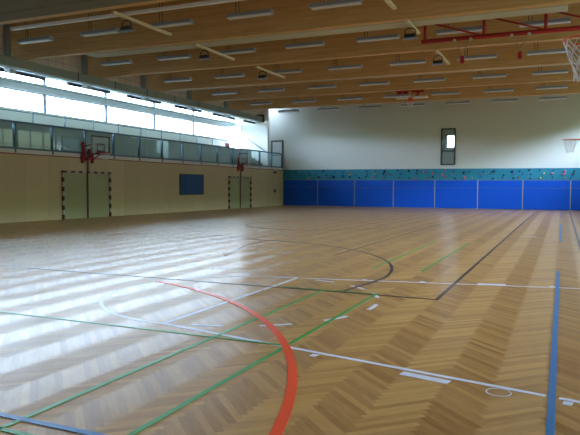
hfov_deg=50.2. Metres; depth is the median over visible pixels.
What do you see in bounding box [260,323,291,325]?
court line
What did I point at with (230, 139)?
door
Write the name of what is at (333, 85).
ceiling lamp
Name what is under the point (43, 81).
window
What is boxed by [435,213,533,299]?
court line
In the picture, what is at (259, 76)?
floodlight
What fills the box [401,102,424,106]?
ceiling lamp
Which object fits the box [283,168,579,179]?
wall
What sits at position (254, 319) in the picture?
court line
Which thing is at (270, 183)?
door
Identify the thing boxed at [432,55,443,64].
floodlight
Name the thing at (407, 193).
mat
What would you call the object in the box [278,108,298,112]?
ceiling lamp
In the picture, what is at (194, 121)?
window
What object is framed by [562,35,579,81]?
basketball hoop
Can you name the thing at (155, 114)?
window
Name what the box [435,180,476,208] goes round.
mat
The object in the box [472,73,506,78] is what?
ceiling lamp
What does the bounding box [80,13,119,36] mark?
ceiling lamp
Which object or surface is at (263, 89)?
ceiling lamp
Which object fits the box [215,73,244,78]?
ceiling lamp
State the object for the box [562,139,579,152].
basketball hoop
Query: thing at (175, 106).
tube
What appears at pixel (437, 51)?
ceiling bar
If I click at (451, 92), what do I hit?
ceiling lamp
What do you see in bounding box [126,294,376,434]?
court line
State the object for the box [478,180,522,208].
mat
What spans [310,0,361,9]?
ceiling lamp
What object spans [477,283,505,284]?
court line
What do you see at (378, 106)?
ceiling lamp
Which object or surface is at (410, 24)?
ceiling bar
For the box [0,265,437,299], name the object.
court line
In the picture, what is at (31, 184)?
wall
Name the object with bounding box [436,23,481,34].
ceiling lamp
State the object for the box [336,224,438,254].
court line
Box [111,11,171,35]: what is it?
ceiling bar
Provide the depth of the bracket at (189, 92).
35.85 m
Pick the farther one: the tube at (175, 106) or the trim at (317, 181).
the trim at (317, 181)
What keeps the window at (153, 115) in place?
in the wall at (4, 114)
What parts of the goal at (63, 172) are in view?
goal post, goal post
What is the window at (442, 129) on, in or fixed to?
in the wall at (528, 132)
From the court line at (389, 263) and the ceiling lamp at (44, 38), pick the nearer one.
the court line at (389, 263)
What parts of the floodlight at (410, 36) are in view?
glass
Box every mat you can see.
[283,180,316,205]
[318,180,353,205]
[355,180,392,206]
[394,180,434,207]
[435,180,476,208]
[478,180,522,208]
[523,180,569,209]
[571,180,579,210]
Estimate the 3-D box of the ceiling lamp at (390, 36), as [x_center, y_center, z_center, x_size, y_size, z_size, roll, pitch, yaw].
[2.903,-6.607,20.388,1.420,1.500,0.230,2,3,24]
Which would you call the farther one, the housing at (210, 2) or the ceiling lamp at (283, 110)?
the ceiling lamp at (283, 110)
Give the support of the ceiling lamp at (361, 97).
hanging from the ceiling
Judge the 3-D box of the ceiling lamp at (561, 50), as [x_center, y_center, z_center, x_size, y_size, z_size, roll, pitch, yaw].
[9.310,-6.670,22.288,1.420,1.500,0.230,2,3,24]
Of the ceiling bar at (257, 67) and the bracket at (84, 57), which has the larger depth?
the bracket at (84, 57)
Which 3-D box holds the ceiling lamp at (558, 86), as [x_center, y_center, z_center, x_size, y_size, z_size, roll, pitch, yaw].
[12.804,-7.051,30.225,1.420,1.500,0.230,2,3,24]
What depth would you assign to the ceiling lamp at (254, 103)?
36.57 m
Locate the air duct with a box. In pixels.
[0,55,263,122]
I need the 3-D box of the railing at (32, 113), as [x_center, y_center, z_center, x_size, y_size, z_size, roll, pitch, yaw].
[-11.129,-4.280,26.021,0.050,0.620,39.000,2,3,24]
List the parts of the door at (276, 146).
frame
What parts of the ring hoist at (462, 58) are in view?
cord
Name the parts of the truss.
post, post, rail, post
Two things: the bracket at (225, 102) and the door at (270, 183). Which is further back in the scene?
the door at (270, 183)
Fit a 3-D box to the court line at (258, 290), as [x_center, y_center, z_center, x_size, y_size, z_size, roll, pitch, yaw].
[-0.880,1.073,7.619,0.050,0.002,2.310,2,3,24]
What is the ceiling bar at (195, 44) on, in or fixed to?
attached to the roof beam at (211, 23)
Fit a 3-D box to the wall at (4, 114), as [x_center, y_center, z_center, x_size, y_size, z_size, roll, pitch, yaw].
[-13.248,-3.844,27.194,0.300,2.130,42.600,2,3,24]
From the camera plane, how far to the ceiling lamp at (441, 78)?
28.25 m
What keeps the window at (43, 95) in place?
in the wall at (4, 114)
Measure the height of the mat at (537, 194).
1.900 m
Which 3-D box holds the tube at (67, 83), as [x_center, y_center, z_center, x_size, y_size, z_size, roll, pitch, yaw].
[-9.626,-6.469,29.683,0.160,0.680,2.900,2,3,24]
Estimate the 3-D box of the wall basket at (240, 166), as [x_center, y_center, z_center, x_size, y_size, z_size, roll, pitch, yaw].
[-3.095,-3.454,40.790,0.924,1.590,0.914,-1,3,-22]
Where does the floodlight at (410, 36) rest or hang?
attached to the ceiling bar at (410, 24)
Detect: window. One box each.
[0,86,44,112]
[1,67,44,84]
[45,77,105,96]
[45,94,106,121]
[106,90,154,106]
[106,105,154,128]
[155,100,193,114]
[155,114,193,134]
[194,121,225,138]
[440,128,455,164]
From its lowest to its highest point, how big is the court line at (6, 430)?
0.005 m
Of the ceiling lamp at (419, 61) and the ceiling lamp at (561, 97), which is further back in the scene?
the ceiling lamp at (561, 97)
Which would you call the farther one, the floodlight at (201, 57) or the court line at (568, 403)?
the floodlight at (201, 57)
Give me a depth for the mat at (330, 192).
45.56 m
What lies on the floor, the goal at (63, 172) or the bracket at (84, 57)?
the goal at (63, 172)
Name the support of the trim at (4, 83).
attached to the wall at (258, 133)
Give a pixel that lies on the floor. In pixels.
(490, 334)
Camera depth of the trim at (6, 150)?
30.08 m
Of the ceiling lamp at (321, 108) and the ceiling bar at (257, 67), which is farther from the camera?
the ceiling lamp at (321, 108)
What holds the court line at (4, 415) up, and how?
on the floor
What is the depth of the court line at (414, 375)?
4.74 m
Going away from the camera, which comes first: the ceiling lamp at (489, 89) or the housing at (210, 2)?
the housing at (210, 2)
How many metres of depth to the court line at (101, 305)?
7.99 m
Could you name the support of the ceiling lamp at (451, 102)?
hanging from the ceiling
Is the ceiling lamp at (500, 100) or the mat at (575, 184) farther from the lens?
the mat at (575, 184)
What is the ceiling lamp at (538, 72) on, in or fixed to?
hanging from the ceiling
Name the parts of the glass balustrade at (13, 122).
post, post, post, post, post, rail, rail, post, post, post, post, post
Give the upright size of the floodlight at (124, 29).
0.322 m
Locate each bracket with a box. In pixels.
[3,24,15,73]
[82,54,91,89]
[141,75,149,100]
[187,90,193,110]
[224,101,229,117]
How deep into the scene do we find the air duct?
28.55 m
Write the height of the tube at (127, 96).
0.680 m
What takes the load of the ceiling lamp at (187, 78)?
hanging from the ceiling
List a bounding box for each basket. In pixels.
[80,135,110,171]
[237,153,250,176]
[395,89,427,106]
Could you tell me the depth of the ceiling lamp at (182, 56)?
23.55 m
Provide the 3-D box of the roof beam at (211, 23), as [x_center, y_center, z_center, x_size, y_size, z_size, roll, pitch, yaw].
[-0.397,-6.583,19.567,22.780,1.500,0.240,2,3,24]
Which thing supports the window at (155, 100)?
attached to the trim at (4, 83)
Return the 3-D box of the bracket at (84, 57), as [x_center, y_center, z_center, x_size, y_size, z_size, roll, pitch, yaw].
[-9.235,-6.835,28.138,0.300,1.950,0.320,2,3,24]
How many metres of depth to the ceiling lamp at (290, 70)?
26.37 m
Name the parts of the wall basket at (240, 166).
lifting frame, backboard frame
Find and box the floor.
[0,205,579,434]
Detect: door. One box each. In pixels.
[0,168,2,222]
[64,173,108,218]
[229,125,240,147]
[230,178,249,208]
[262,174,279,206]
[271,140,282,166]
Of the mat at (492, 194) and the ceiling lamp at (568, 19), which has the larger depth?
the mat at (492, 194)
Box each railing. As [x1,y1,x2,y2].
[0,108,241,147]
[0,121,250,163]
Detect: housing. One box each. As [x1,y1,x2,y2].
[10,0,243,30]
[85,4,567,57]
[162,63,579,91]
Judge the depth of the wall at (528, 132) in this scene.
42.70 m
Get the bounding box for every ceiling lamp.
[18,21,53,43]
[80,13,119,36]
[100,57,132,65]
[150,3,193,27]
[157,51,191,60]
[164,72,191,82]
[212,91,236,94]
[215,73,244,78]
[219,47,255,54]
[226,8,273,19]
[250,99,272,104]
[258,85,284,91]
[272,64,301,74]
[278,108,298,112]
[285,38,324,48]
[292,97,315,102]
[308,82,335,88]
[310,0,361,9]
[317,106,338,110]
[328,59,361,69]
[337,96,362,99]
[356,31,399,41]
[359,81,389,85]
[359,105,381,108]
[383,91,409,97]
[389,54,425,65]
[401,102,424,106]
[413,75,445,82]
[432,91,459,94]
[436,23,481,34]
[445,100,469,104]
[457,48,496,60]
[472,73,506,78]
[484,85,513,92]
[492,98,518,101]
[519,15,570,27]
[527,42,569,54]
[532,67,567,74]
[536,85,567,89]
[539,96,566,99]
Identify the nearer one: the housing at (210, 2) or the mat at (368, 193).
the housing at (210, 2)
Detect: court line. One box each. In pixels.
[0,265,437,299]
[0,290,323,428]
[0,311,280,345]
[0,412,107,434]
[0,427,34,434]
[99,276,296,323]
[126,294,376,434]
[155,281,296,434]
[163,290,261,323]
[163,323,579,402]
[191,324,223,326]
[224,236,261,255]
[234,238,392,291]
[245,221,387,229]
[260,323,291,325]
[282,286,374,293]
[308,278,579,288]
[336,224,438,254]
[373,242,433,267]
[399,372,450,383]
[421,243,468,270]
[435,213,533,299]
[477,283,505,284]
[486,388,511,396]
[545,271,559,434]
[562,401,573,405]
[569,212,579,248]
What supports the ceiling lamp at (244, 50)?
hanging from the ceiling
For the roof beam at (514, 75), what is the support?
attached to the ceiling
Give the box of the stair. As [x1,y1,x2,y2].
[251,156,265,165]
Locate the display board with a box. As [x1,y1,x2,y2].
[179,174,203,194]
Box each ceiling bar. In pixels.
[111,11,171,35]
[194,43,234,59]
[255,66,284,78]
[384,0,396,9]
[405,19,419,33]
[434,49,449,64]
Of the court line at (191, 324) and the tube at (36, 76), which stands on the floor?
the court line at (191, 324)
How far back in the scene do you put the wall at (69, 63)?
27.89 m
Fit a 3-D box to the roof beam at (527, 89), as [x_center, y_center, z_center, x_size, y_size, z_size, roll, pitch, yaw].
[6.511,-7.337,35.257,22.780,1.500,0.240,2,3,24]
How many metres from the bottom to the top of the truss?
0.697 m
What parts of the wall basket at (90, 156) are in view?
wall rail, lifting frame, backboard frame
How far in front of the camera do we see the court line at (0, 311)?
6.31 m
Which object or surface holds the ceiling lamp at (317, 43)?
hanging from the ceiling
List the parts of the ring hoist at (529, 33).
cord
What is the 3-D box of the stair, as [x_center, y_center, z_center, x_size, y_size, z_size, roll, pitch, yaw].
[-3.341,-4.279,45.505,3.000,1.260,1.060,2,3,24]
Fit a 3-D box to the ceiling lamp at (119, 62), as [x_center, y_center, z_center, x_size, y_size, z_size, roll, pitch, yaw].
[-6.938,-6.875,24.707,1.420,1.500,0.230,2,3,24]
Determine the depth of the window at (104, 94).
31.00 m
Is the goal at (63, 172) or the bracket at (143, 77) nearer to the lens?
the goal at (63, 172)
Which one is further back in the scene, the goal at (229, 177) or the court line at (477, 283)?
the goal at (229, 177)
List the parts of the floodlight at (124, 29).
glass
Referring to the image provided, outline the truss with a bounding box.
[421,12,579,43]
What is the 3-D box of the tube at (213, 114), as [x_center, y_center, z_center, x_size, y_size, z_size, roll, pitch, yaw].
[-4.433,-7.035,41.478,0.160,0.680,2.900,2,3,24]
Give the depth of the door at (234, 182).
40.92 m
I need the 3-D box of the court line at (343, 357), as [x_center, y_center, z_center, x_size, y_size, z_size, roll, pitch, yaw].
[1.072,1.222,4.858,5.919,0.002,0.050,2,4,35]
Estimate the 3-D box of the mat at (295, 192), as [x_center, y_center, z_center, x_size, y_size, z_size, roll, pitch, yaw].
[0.763,-1.867,46.742,2.762,1.900,0.085,2,3,24]
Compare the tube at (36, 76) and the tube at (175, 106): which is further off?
the tube at (175, 106)
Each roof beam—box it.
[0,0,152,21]
[0,0,176,24]
[10,0,579,59]
[88,3,579,77]
[146,39,579,91]
[192,64,579,101]
[228,80,579,110]
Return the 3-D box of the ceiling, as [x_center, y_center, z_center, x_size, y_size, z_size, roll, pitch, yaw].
[-11.974,-6.726,26.495,3.050,0.130,42.600,2,3,24]
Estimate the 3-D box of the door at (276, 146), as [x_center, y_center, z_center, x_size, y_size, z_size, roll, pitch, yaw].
[-0.978,-4.841,47.369,1.000,2.100,0.080,2,3,24]
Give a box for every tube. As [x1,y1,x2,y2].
[0,67,44,79]
[66,82,110,93]
[126,95,161,104]
[174,105,201,112]
[212,113,234,119]
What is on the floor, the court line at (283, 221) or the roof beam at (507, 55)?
the court line at (283, 221)
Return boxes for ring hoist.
[453,37,472,63]
[510,32,530,59]
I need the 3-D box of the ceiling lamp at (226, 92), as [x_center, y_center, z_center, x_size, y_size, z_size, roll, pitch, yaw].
[-3.455,-7.255,32.616,1.420,1.500,0.230,2,3,24]
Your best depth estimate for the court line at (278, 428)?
4.90 m
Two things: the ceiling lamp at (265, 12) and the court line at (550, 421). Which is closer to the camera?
the court line at (550, 421)
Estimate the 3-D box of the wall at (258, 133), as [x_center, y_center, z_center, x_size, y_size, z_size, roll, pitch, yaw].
[-2.783,-6.221,46.954,3.460,5.000,2.170,2,3,24]
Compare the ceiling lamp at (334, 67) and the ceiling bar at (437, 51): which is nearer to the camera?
the ceiling bar at (437, 51)
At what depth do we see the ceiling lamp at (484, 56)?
23.25 m
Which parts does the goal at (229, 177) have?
goal post, goal post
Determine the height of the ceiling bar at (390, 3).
0.070 m
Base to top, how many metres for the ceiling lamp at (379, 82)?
1.500 m
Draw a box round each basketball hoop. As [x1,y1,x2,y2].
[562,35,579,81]
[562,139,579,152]
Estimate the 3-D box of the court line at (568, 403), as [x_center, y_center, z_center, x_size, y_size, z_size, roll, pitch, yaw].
[1.882,1.260,4.192,0.061,0.003,0.080,2,3,33]
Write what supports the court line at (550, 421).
on the floor
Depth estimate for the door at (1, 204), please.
23.55 m
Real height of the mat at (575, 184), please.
1.900 m
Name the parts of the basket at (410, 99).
folding frame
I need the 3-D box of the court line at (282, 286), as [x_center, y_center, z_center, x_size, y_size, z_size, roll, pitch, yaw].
[0.519,1.024,8.712,1.400,0.005,0.035,2,3,24]
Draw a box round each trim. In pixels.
[0,79,229,127]
[0,148,281,169]
[317,181,570,210]
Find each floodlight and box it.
[118,20,134,32]
[198,50,210,59]
[257,71,267,79]
[402,28,417,39]
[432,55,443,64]
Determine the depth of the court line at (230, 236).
15.46 m
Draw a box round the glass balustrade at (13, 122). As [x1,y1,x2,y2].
[0,119,282,169]
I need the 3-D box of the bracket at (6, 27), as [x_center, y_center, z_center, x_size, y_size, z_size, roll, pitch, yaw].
[-10.962,-6.646,24.215,0.300,1.950,0.320,2,3,24]
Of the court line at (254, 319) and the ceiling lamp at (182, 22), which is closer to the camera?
the court line at (254, 319)
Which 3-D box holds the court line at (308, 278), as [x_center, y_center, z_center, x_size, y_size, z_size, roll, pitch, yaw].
[3.007,1.011,9.252,5.913,0.002,0.050,1,3,12]
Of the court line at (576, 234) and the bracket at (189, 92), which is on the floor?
the court line at (576, 234)
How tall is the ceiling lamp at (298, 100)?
1.500 m
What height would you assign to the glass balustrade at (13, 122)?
1.240 m
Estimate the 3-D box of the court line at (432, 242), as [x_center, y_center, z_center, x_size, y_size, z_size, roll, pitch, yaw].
[2.688,0.778,13.837,0.040,0.005,6.000,2,3,24]
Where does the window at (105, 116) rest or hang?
in the wall at (4, 114)
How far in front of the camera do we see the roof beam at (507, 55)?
27.06 m
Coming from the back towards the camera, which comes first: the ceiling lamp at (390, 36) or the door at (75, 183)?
the door at (75, 183)
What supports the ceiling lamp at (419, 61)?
hanging from the ceiling
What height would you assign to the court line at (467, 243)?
0.005 m
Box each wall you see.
[0,25,264,114]
[0,107,229,146]
[0,153,282,222]
[226,109,268,165]
[269,93,579,210]
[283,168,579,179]
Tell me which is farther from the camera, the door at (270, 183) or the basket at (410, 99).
the door at (270, 183)
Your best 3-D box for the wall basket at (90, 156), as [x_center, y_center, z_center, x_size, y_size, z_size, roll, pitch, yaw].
[-8.521,-2.812,27.459,1.313,1.590,1.200,2,3,24]
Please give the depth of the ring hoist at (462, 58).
18.56 m
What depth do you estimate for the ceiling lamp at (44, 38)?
20.88 m
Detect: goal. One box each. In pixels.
[62,171,111,218]
[228,176,251,208]
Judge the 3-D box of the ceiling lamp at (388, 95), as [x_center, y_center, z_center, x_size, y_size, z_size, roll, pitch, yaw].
[5.756,-7.243,33.319,1.420,1.500,0.230,2,3,24]
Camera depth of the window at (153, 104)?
35.40 m
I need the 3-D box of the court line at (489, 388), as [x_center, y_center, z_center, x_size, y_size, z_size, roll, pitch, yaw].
[1.488,1.246,4.414,0.178,0.003,0.177,2,3,24]
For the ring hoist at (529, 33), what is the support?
hanging from the truss
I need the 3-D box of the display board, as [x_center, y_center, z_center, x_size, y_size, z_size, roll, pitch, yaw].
[-5.646,-1.900,35.610,0.070,1.180,2.440,2,3,24]
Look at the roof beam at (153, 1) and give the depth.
17.24 m

